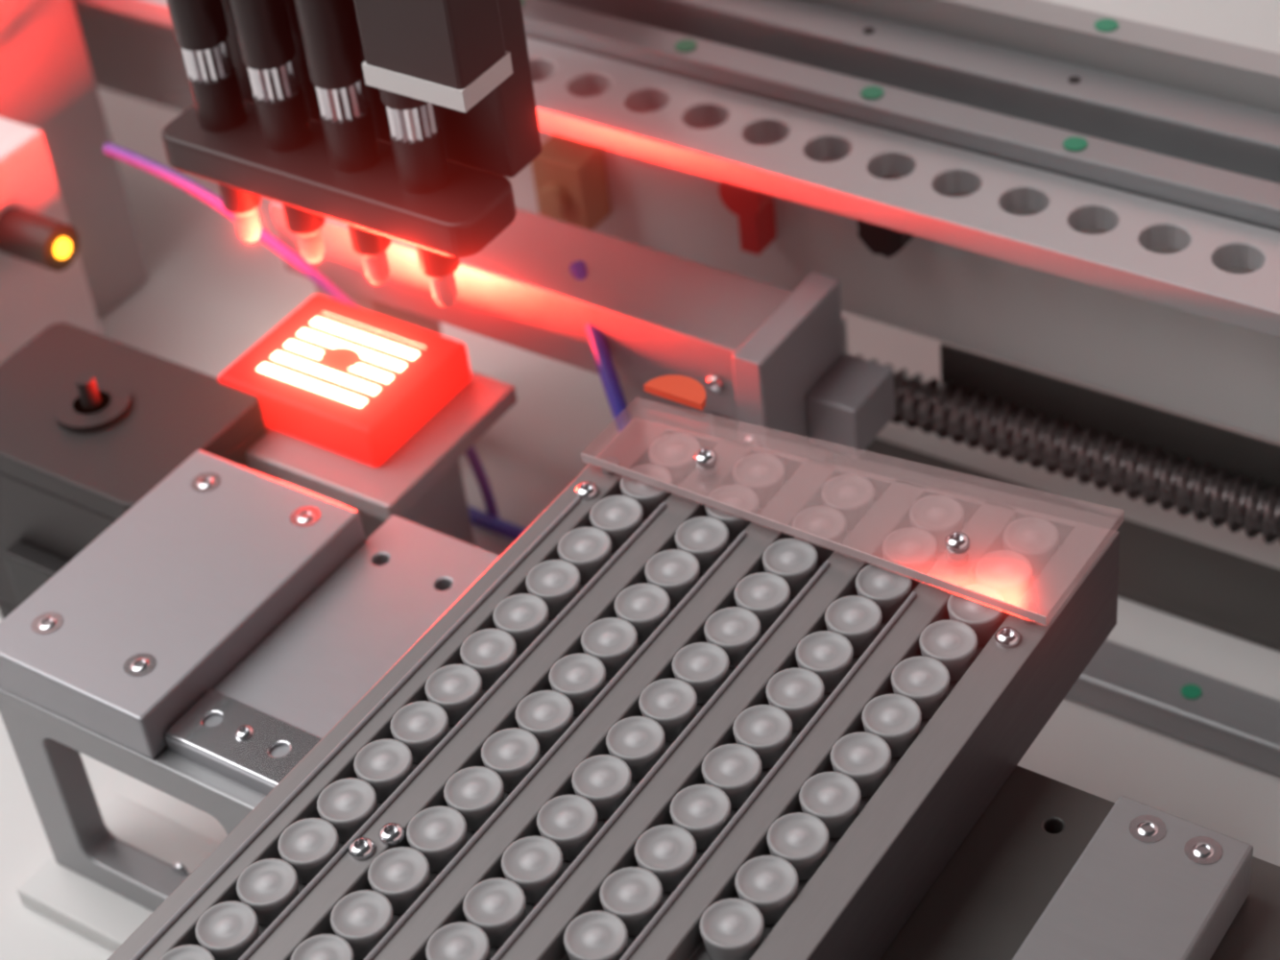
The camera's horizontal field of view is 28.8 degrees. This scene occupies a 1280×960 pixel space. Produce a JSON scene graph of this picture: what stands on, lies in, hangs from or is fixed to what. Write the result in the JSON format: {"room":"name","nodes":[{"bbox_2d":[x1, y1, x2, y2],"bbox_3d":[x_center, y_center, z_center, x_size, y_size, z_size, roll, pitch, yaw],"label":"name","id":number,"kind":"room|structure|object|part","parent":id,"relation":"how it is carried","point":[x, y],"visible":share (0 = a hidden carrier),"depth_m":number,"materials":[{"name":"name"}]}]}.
{"room":"factory","nodes":[
{"label":"factory","id":0,"kind":"room"},
{"bbox_2d":[0,0,1279,959],"bbox_3d":[-0.053,0.162,0.824,1.800,0.020,1.520,20,47,28],"label":"floor","id":1,"kind":"structure","parent":0,"point":[209,295],"depth_m":1.00,"materials":[{"name":"white"}]},
{"bbox_2d":[0,117,102,363],"bbox_3d":[-0.276,-0.081,1.026,0.136,0.134,0.060,20,47,28],"label":"sensor","id":2,"kind":"object","parent":1,"relation":"on","point":[43,283],"visible":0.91,"depth_m":0.99,"materials":[{"name":"white plastic"}]},
{"bbox_2d":[0,0,148,318],"bbox_3d":[-0.350,-0.189,1.097,0.242,0.220,0.070,20,47,28],"label":"support bracket","id":3,"kind":"object","parent":1,"relation":"on","point":[47,82],"visible":0.56,"depth_m":1.06,"materials":[{"name":"grey metal"}]},
{"bbox_2d":[0,322,279,620],"bbox_3d":[-0.195,0.009,0.924,0.104,0.112,0.078,20,47,28],"label":"control box","id":4,"kind":"object","parent":1,"relation":"on","point":[91,423],"visible":0.54,"depth_m":0.89,"materials":[{"name":"grey metal"}]},
{"bbox_2d":[0,450,499,951],"bbox_3d":[-0.117,0.084,0.823,0.150,0.113,0.138,20,47,28],"label":"support bracket","id":5,"kind":"object","parent":1,"relation":"on","point":[200,647],"visible":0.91,"depth_m":0.80,"materials":[{"name":"metal"}]},
{"bbox_3d":[-0.153,0.115,0.806,0.116,0.094,0.012,20,47,28],"label":"upright frame","id":6,"kind":"part","parent":5,"relation":"part of","materials":[{"name":"metal"}]},
{"bbox_3d":[-0.083,0.060,0.787,0.074,0.012,0.116,20,47,28],"label":"support plate","id":7,"kind":"part","parent":5,"relation":"part of","materials":[{"name":"metal"}]},
{"bbox_2d":[103,143,499,517],"bbox_3d":[-0.132,-0.058,0.975,0.167,0.129,0.006,20,47,28],"label":"cable","id":8,"kind":"object","parent":1,"relation":"on","point":[169,175],"visible":0.61,"depth_m":0.96,"materials":[{"name":"purple plastic"}]},
{"bbox_2d":[217,294,517,546],"bbox_3d":[-0.101,-0.001,0.930,0.092,0.101,0.076,20,47,28],"label":"light","id":9,"kind":"object","parent":1,"relation":"on","point":[374,415],"visible":0.69,"depth_m":0.90,"materials":[{"name":"red plastic"}]},
{"bbox_2d":[467,260,632,540],"bbox_3d":[-0.051,-0.033,0.941,0.177,0.122,0.042,24,49,32],"label":"tube","id":10,"kind":"object","parent":1,"relation":"on","point":[600,350],"visible":0.26,"depth_m":0.89,"materials":[{"name":"blue plastic"}]},
{"bbox_2d":[270,200,894,458],"bbox_3d":[-0.024,-0.037,0.942,0.244,0.124,0.057,20,47,28],"label":"linear actuator","id":11,"kind":"object","parent":1,"relation":"on","point":[770,362],"visible":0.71,"depth_m":0.89,"materials":[{"name":"metal"}]},
{"bbox_3d":[0.061,-0.033,0.871,0.032,0.055,0.055,20,47,28],"label":"plate","id":12,"kind":"part","parent":11,"relation":"part of","materials":[{"name":"metal"}]},
{"bbox_2d":[72,0,1279,488],"bbox_3d":[0.113,-0.098,0.954,1.600,0.176,0.160,20,47,28],"label":"gantry","id":13,"kind":"object","parent":1,"relation":"on","point":[1089,198],"depth_m":0.90,"materials":[{"name":"metal"}]},
{"bbox_2d":[161,0,542,306],"bbox_3d":[-0.059,-0.221,0.833,0.145,0.252,0.220,20,47,28],"label":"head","id":14,"kind":"object","parent":13,"relation":"attached to","point":[405,121],"visible":1,"depth_m":0.80},
{"bbox_3d":[0.077,-0.110,0.884,1.400,0.010,0.042,20,47,28],"label":"perforated plate","id":15,"kind":"part","parent":13,"relation":"part of","materials":[{"name":"metal"}]},
{"bbox_2d":[718,181,776,255],"bbox_3d":[0.043,-0.103,0.941,0.018,0.037,0.018,20,47,28],"label":"lever","id":16,"kind":"object","parent":13,"relation":"attached to","point":[755,210],"visible":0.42,"depth_m":0.94,"materials":[{"name":"red plastic"}]},
{"bbox_3d":[0.091,-0.094,0.906,0.019,0.019,0.018,20,47,28],"label":"clamp knob","id":17,"kind":"part","parent":13,"relation":"part of","materials":[{"name":"black plastic"}]},
{"bbox_2d":[796,316,1279,652],"bbox_3d":[0.333,0.064,0.818,0.690,0.060,0.040,20,47,28],"label":"screw","id":18,"kind":"object","parent":1,"relation":"on","point":[1220,591],"visible":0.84,"depth_m":0.91,"materials":[{"name":"grey metal"}]},
{"bbox_2d":[879,765,1279,959],"bbox_3d":[0.075,0.189,0.663,0.142,0.121,0.234,20,47,28],"label":"support bracket","id":19,"kind":"object","parent":1,"relation":"on","point":[1050,869],"visible":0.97,"depth_m":0.67,"materials":[{"name":"metal"}]},
{"bbox_2d":[107,374,1119,959],"bbox_3d":[-0.021,0.106,0.677,0.160,0.047,0.362,20,47,28],"label":"tray","id":20,"kind":"object","parent":19,"relation":"on","point":[872,878],"visible":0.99,"depth_m":0.70,"materials":[{"name":"metal"}]},
{"bbox_2d":[158,944,215,959],"bbox_3d":[-0.117,0.130,0.647,0.017,0.010,0.017,-2,40,7],"label":"lens","id":21,"kind":"object","parent":20,"relation":"on","point":[185,952],"visible":1,"depth_m":0.65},
{"bbox_2d":[194,900,259,959],"bbox_3d":[-0.108,0.120,0.657,0.017,0.010,0.017,2,41,11],"label":"lens","id":22,"kind":"object","parent":20,"relation":"on","point":[227,929],"visible":1,"depth_m":0.65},
{"bbox_2d":[236,858,299,925],"bbox_3d":[-0.099,0.111,0.667,0.017,0.010,0.017,-10,40,-3],"label":"lens","id":23,"kind":"object","parent":20,"relation":"on","point":[268,886],"visible":1,"depth_m":0.66,"materials":[{"name":"grey plastic"}]},
{"bbox_2d":[277,818,339,884],"bbox_3d":[-0.089,0.101,0.677,0.017,0.010,0.017,9,43,18],"label":"lens","id":24,"kind":"object","parent":20,"relation":"on","point":[308,845],"visible":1,"depth_m":0.67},
{"bbox_2d":[290,934,354,959],"bbox_3d":[-0.081,0.127,0.645,0.017,0.010,0.017,3,41,12],"label":"lens","id":25,"kind":"object","parent":20,"relation":"on","point":[322,947],"visible":1,"depth_m":0.65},
{"bbox_2d":[316,777,377,843],"bbox_3d":[-0.080,0.091,0.687,0.017,0.010,0.017,7,42,16],"label":"lens","id":26,"kind":"object","parent":20,"relation":"on","point":[347,804],"visible":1,"depth_m":0.68,"materials":[{"name":"grey plastic"}]},
{"bbox_2d":[330,890,393,959],"bbox_3d":[-0.072,0.117,0.655,0.017,0.010,0.017,1,41,9],"label":"lens","id":27,"kind":"object","parent":20,"relation":"on","point":[362,918],"visible":1,"depth_m":0.65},
{"bbox_2d":[353,738,412,802],"bbox_3d":[-0.071,0.082,0.697,0.017,0.010,0.017,-17,41,-11],"label":"lens","id":28,"kind":"object","parent":20,"relation":"on","point":[385,764],"visible":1,"depth_m":0.69,"materials":[{"name":"grey plastic"}]},
{"bbox_2d":[367,846,430,915],"bbox_3d":[-0.064,0.107,0.665,0.017,0.010,0.017,-22,42,-17],"label":"lens","id":29,"kind":"object","parent":20,"relation":"on","point":[401,875],"visible":1,"depth_m":0.66,"materials":[{"name":"grey plastic"}]},
{"bbox_2d":[389,700,448,763],"bbox_3d":[-0.062,0.072,0.707,0.017,0.010,0.017,-30,45,-24],"label":"lens","id":30,"kind":"object","parent":20,"relation":"on","point":[421,726],"visible":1,"depth_m":0.70,"materials":[{"name":"grey plastic"}]},
{"bbox_2d":[406,805,467,872],"bbox_3d":[-0.054,0.098,0.675,0.017,0.010,0.017,23,49,31],"label":"lens","id":31,"kind":"object","parent":20,"relation":"on","point":[439,833],"visible":1,"depth_m":0.67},
{"bbox_2d":[424,664,482,725],"bbox_3d":[-0.053,0.062,0.717,0.017,0.010,0.017,28,51,35],"label":"lens","id":32,"kind":"object","parent":20,"relation":"on","point":[456,688],"visible":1,"depth_m":0.71,"materials":[{"name":"grey plastic"}]},
{"bbox_2d":[425,921,489,959],"bbox_3d":[-0.046,0.123,0.643,0.017,0.010,0.017,-14,40,-7],"label":"lens","id":33,"kind":"object","parent":20,"relation":"on","point":[460,940],"visible":1,"depth_m":0.64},
{"bbox_2d":[443,766,504,831],"bbox_3d":[-0.045,0.088,0.685,0.017,0.010,0.017,18,46,27],"label":"lens","id":34,"kind":"object","parent":20,"relation":"on","point":[476,792],"visible":1,"depth_m":0.68,"materials":[{"name":"grey plastic"}]},
{"bbox_2d":[459,627,516,689],"bbox_3d":[-0.044,0.052,0.727,0.017,0.010,0.017,0,41,8],"label":"lens","id":35,"kind":"object","parent":20,"relation":"on","point":[491,652],"visible":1,"depth_m":0.72,"materials":[{"name":"grey plastic"}]},
{"bbox_2d":[462,877,526,946],"bbox_3d":[-0.037,0.114,0.654,0.017,0.010,0.017,-30,45,-25],"label":"lens","id":36,"kind":"object","parent":20,"relation":"on","point":[497,905],"visible":1,"depth_m":0.65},
{"bbox_2d":[481,727,539,792],"bbox_3d":[-0.035,0.078,0.695,0.017,0.010,0.017,-10,40,-3],"label":"lens","id":37,"kind":"object","parent":20,"relation":"on","point":[512,753],"visible":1,"depth_m":0.69,"materials":[{"name":"grey plastic"}]},
{"bbox_2d":[492,593,548,652],"bbox_3d":[-0.035,0.043,0.737,0.017,0.010,0.017,-4,40,4],"label":"lens","id":38,"kind":"object","parent":20,"relation":"on","point":[524,616],"visible":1,"depth_m":0.73,"materials":[{"name":"grey plastic"}]},
{"bbox_2d":[501,835,562,903],"bbox_3d":[-0.028,0.104,0.664,0.017,0.010,0.017,-11,40,-4],"label":"lens","id":39,"kind":"object","parent":20,"relation":"on","point":[534,863],"visible":1,"depth_m":0.66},
{"bbox_2d":[515,690,573,752],"bbox_3d":[-0.026,0.069,0.705,0.017,0.010,0.017,9,43,19],"label":"lens","id":40,"kind":"object","parent":20,"relation":"on","point":[546,714],"visible":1,"depth_m":0.70,"materials":[{"name":"grey plastic"}]},
{"bbox_2d":[525,559,580,618],"bbox_3d":[-0.025,0.033,0.747,0.017,0.010,0.017,-26,44,-21],"label":"lens","id":41,"kind":"object","parent":20,"relation":"on","point":[557,582],"visible":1,"depth_m":0.74,"materials":[{"name":"grey plastic"}]},
{"bbox_2d":[536,794,597,861],"bbox_3d":[-0.019,0.094,0.674,0.017,0.010,0.017,20,47,29],"label":"lens","id":42,"kind":"object","parent":20,"relation":"on","point":[569,821],"visible":1,"depth_m":0.67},
{"bbox_2d":[548,652,605,715],"bbox_3d":[-0.017,0.059,0.715,0.017,0.010,0.017,-12,40,-5],"label":"lens","id":43,"kind":"object","parent":20,"relation":"on","point":[581,677],"visible":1,"depth_m":0.71,"materials":[{"name":"grey plastic"}]},
{"bbox_2d":[556,527,611,584],"bbox_3d":[-0.016,0.023,0.757,0.017,0.010,0.017,18,46,27],"label":"lens","id":44,"kind":"object","parent":20,"relation":"on","point":[589,549],"visible":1,"depth_m":0.75,"materials":[{"name":"grey plastic"}]},
{"bbox_2d":[563,911,627,959],"bbox_3d":[-0.011,0.120,0.642,0.017,0.010,0.017,11,43,21],"label":"lens","id":45,"kind":"object","parent":20,"relation":"on","point":[592,935],"visible":1,"depth_m":0.64,"materials":[{"name":"grey metal"}]},
{"bbox_2d":[571,754,631,820],"bbox_3d":[-0.010,0.085,0.684,0.017,0.010,0.017,14,45,24],"label":"lens","id":46,"kind":"object","parent":20,"relation":"on","point":[605,781],"visible":1,"depth_m":0.68,"materials":[{"name":"grey metal"}]},
{"bbox_2d":[580,617,637,677],"bbox_3d":[-0.009,0.049,0.726,0.017,0.010,0.017,0,41,9],"label":"lens","id":47,"kind":"object","parent":20,"relation":"on","point":[614,640],"visible":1,"depth_m":0.72,"materials":[{"name":"grey plastic"}]},
{"bbox_2d":[589,495,643,552],"bbox_3d":[-0.007,0.014,0.767,0.017,0.010,0.017,-10,40,-3],"label":"lens","id":48,"kind":"object","parent":20,"relation":"on","point":[619,517],"visible":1,"depth_m":0.76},
{"bbox_2d":[599,867,662,936],"bbox_3d":[-0.002,0.111,0.652,0.017,0.010,0.017,5,42,14],"label":"lens","id":49,"kind":"object","parent":20,"relation":"on","point":[634,895],"visible":1,"depth_m":0.65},
{"bbox_2d":[605,716,665,780],"bbox_3d":[-0.001,0.075,0.694,0.017,0.010,0.017,-10,40,-3],"label":"lens","id":50,"kind":"object","parent":20,"relation":"on","point":[640,741],"visible":1,"depth_m":0.69,"materials":[{"name":"grey plastic"}]},
{"bbox_2d":[614,582,670,643],"bbox_3d":[0.001,0.040,0.735,0.017,0.010,0.017,-30,45,-25],"label":"lens","id":51,"kind":"object","parent":20,"relation":"on","point":[645,606],"visible":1,"depth_m":0.73,"materials":[{"name":"grey plastic"}]},
{"bbox_2d":[620,463,673,519],"bbox_3d":[0.002,0.004,0.777,0.017,0.010,0.017,1,41,9],"label":"lens","id":52,"kind":"object","parent":20,"relation":"on","point":[650,497],"visible":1,"depth_m":0.77,"materials":[{"name":"grey plastic"}]},
{"bbox_2d":[634,824,697,893],"bbox_3d":[0.007,0.101,0.662,0.017,0.010,0.017,-10,40,-3],"label":"lens","id":53,"kind":"object","parent":20,"relation":"on","point":[668,852],"visible":1,"depth_m":0.66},
{"bbox_2d":[638,677,697,741],"bbox_3d":[0.008,0.065,0.704,0.017,0.010,0.017,-34,47,-28],"label":"lens","id":54,"kind":"object","parent":20,"relation":"on","point":[672,703],"visible":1,"depth_m":0.70,"materials":[{"name":"grey plastic"}]},
{"bbox_2d":[644,549,700,607],"bbox_3d":[0.010,0.030,0.746,0.017,0.010,0.017,6,42,15],"label":"lens","id":55,"kind":"object","parent":20,"relation":"on","point":[677,571],"visible":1,"depth_m":0.74,"materials":[{"name":"grey plastic"}]},
{"bbox_2d":[649,433,700,486],"bbox_3d":[0.011,-0.006,0.787,0.017,0.010,0.017,-18,41,-12],"label":"lens","id":56,"kind":"object","parent":20,"relation":"on","point":[675,452],"visible":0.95,"depth_m":0.78,"materials":[{"name":"clear glass"}]},
{"bbox_2d":[669,784,730,850],"bbox_3d":[0.017,0.091,0.672,0.017,0.010,0.017,-28,44,-23],"label":"lens","id":57,"kind":"object","parent":20,"relation":"on","point":[704,810],"visible":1,"depth_m":0.67,"materials":[{"name":"grey metal"}]},
{"bbox_2d":[671,642,729,703],"bbox_3d":[0.018,0.056,0.714,0.017,0.010,0.017,-22,42,-17],"label":"lens","id":58,"kind":"object","parent":20,"relation":"on","point":[705,666],"visible":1,"depth_m":0.71,"materials":[{"name":"grey plastic"}]},
{"bbox_2d":[674,516,729,574],"bbox_3d":[0.019,0.020,0.756,0.017,0.010,0.017,-2,40,6],"label":"lens","id":59,"kind":"object","parent":20,"relation":"on","point":[706,538],"visible":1,"depth_m":0.75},
{"bbox_2d":[699,898,764,959],"bbox_3d":[0.024,0.117,0.641,0.017,0.010,0.017,-5,40,2],"label":"lens","id":60,"kind":"object","parent":20,"relation":"on","point":[730,929],"visible":1,"depth_m":0.64,"materials":[{"name":"grey plastic"}]},
{"bbox_2d":[704,484,758,541],"bbox_3d":[0.029,0.011,0.765,0.017,0.010,0.017,-24,43,-19],"label":"lens","id":61,"kind":"object","parent":20,"relation":"on","point":[743,497],"visible":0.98,"depth_m":0.76,"materials":[{"name":"grey plastic"}]},
{"bbox_2d":[701,744,762,809],"bbox_3d":[0.025,0.082,0.682,0.017,0.010,0.017,2,41,11],"label":"lens","id":62,"kind":"object","parent":20,"relation":"on","point":[736,769],"visible":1,"depth_m":0.68,"materials":[{"name":"grey plastic"}]},
{"bbox_2d":[703,606,761,667],"bbox_3d":[0.027,0.046,0.724,0.017,0.010,0.017,10,43,20],"label":"lens","id":63,"kind":"object","parent":20,"relation":"on","point":[736,630],"visible":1,"depth_m":0.72,"materials":[{"name":"grey plastic"}]},
{"bbox_2d":[732,453,785,508],"bbox_3d":[0.037,0.001,0.776,0.017,0.010,0.017,-32,46,-27],"label":"lens","id":64,"kind":"object","parent":20,"relation":"on","point":[763,473],"visible":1,"depth_m":0.77,"materials":[{"name":"grey plastic"}]},
{"bbox_2d":[733,572,790,631],"bbox_3d":[0.036,0.036,0.734,0.017,0.010,0.017,22,48,30],"label":"lens","id":65,"kind":"object","parent":20,"relation":"on","point":[766,594],"visible":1,"depth_m":0.73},
{"bbox_2d":[732,704,793,769],"bbox_3d":[0.034,0.072,0.692,0.017,0.010,0.017,-22,42,-17],"label":"lens","id":66,"kind":"object","parent":20,"relation":"on","point":[766,730],"visible":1,"depth_m":0.69,"materials":[{"name":"grey plastic"}]},
{"bbox_2d":[734,855,798,924],"bbox_3d":[0.033,0.107,0.650,0.017,0.010,0.017,-17,41,-12],"label":"lens","id":67,"kind":"object","parent":20,"relation":"on","point":[768,882],"visible":1,"depth_m":0.65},
{"bbox_2d":[762,537,818,597],"bbox_3d":[0.045,0.026,0.744,0.017,0.010,0.017,-31,45,-26],"label":"lens","id":68,"kind":"object","parent":20,"relation":"on","point":[793,560],"visible":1,"depth_m":0.74,"materials":[{"name":"grey plastic"}]},
{"bbox_2d":[765,668,824,730],"bbox_3d":[0.044,0.062,0.702,0.017,0.010,0.017,16,45,25],"label":"lens","id":69,"kind":"object","parent":20,"relation":"on","point":[799,692],"visible":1,"depth_m":0.70,"materials":[{"name":"grey plastic"}]},
{"bbox_2d":[766,812,829,880],"bbox_3d":[0.042,0.098,0.661,0.017,0.010,0.017,-11,40,-5],"label":"lens","id":70,"kind":"object","parent":20,"relation":"on","point":[801,839],"visible":1,"depth_m":0.66,"materials":[{"name":"grey plastic"}]},
{"bbox_2d":[792,506,846,563],"bbox_3d":[0.054,0.017,0.754,0.017,0.010,0.017,-21,42,-16],"label":"lens","id":71,"kind":"object","parent":20,"relation":"on","point":[830,523],"visible":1,"depth_m":0.75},
{"bbox_2d":[795,630,853,693],"bbox_3d":[0.053,0.052,0.712,0.017,0.010,0.017,24,49,32],"label":"lens","id":72,"kind":"object","parent":20,"relation":"on","point":[828,654],"visible":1,"depth_m":0.71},
{"bbox_2d":[798,772,861,838],"bbox_3d":[0.051,0.088,0.671,0.017,0.010,0.017,-9,40,-2],"label":"lens","id":73,"kind":"object","parent":20,"relation":"on","point":[834,798],"visible":1,"depth_m":0.67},
{"bbox_2d":[821,474,874,531],"bbox_3d":[0.064,0.007,0.764,0.017,0.010,0.017,-29,45,-24],"label":"lens","id":74,"kind":"object","parent":20,"relation":"on","point":[853,495],"visible":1,"depth_m":0.76,"materials":[{"name":"white plastic"}]},
{"bbox_2d":[824,595,882,655],"bbox_3d":[0.062,0.043,0.723,0.017,0.010,0.017,25,50,33],"label":"lens","id":75,"kind":"object","parent":20,"relation":"on","point":[857,618],"visible":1,"depth_m":0.72,"materials":[{"name":"grey plastic"}]},
{"bbox_2d":[830,731,891,796],"bbox_3d":[0.060,0.078,0.681,0.017,0.010,0.017,-18,41,-12],"label":"lens","id":76,"kind":"object","parent":20,"relation":"on","point":[863,757],"visible":1,"depth_m":0.68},
{"bbox_2d":[855,562,912,621],"bbox_3d":[0.072,0.033,0.732,0.017,0.010,0.017,-18,41,-12],"label":"lens","id":77,"kind":"object","parent":20,"relation":"on","point":[888,589],"visible":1,"depth_m":0.73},
{"bbox_2d":[861,694,921,757],"bbox_3d":[0.070,0.069,0.691,0.017,0.010,0.017,5,42,15],"label":"lens","id":78,"kind":"object","parent":20,"relation":"on","point":[895,718],"visible":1,"depth_m":0.69,"materials":[{"name":"grey plastic"}]},
{"bbox_2d":[881,527,938,586],"bbox_3d":[0.080,0.023,0.743,0.017,0.010,0.017,-14,40,-8],"label":"lens","id":79,"kind":"object","parent":20,"relation":"on","point":[916,549],"visible":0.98,"depth_m":0.74,"materials":[{"name":"grey plastic"}]},
{"bbox_2d":[891,655,950,719],"bbox_3d":[0.079,0.059,0.701,0.017,0.010,0.017,-21,42,-15],"label":"lens","id":80,"kind":"object","parent":20,"relation":"on","point":[924,680],"visible":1,"depth_m":0.70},
{"bbox_2d":[909,494,964,553],"bbox_3d":[0.089,0.014,0.753,0.017,0.010,0.017,-21,42,-16],"label":"lens","id":81,"kind":"object","parent":20,"relation":"on","point":[940,516],"visible":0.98,"depth_m":0.75,"materials":[{"name":"grey plastic"}]},
{"bbox_2d":[918,619,977,681],"bbox_3d":[0.088,0.049,0.711,0.017,0.010,0.017,2,41,11],"label":"lens","id":82,"kind":"object","parent":20,"relation":"on","point":[953,643],"visible":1,"depth_m":0.71,"materials":[{"name":"grey plastic"}]},
{"bbox_2d":[946,584,1004,645],"bbox_3d":[0.097,0.039,0.721,0.017,0.010,0.017,-14,40,-8],"label":"lens","id":83,"kind":"object","parent":20,"relation":"on","point":[985,619],"visible":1,"depth_m":0.72,"materials":[{"name":"grey plastic"}]},
{"bbox_2d":[974,550,1032,605],"bbox_3d":[0.106,0.030,0.731,0.017,0.010,0.017,-17,41,-12],"label":"lens","id":84,"kind":"object","parent":20,"relation":"on","point":[1009,573],"visible":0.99,"depth_m":0.73,"materials":[{"name":"grey plastic"}]},
{"bbox_2d":[1002,517,1059,576],"bbox_3d":[0.116,0.020,0.741,0.017,0.010,0.017,7,42,16],"label":"lens","id":85,"kind":"object","parent":20,"relation":"on","point":[1036,539],"visible":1,"depth_m":0.74,"materials":[{"name":"grey plastic"}]},
{"bbox_2d":[1064,639,1279,776],"bbox_3d":[0.389,0.148,0.746,0.600,0.014,0.022,20,47,28],"label":"rail","id":86,"kind":"object","parent":1,"relation":"on","point":[1213,714],"visible":0.73,"depth_m":0.85,"materials":[{"name":"metal"}]}
]}

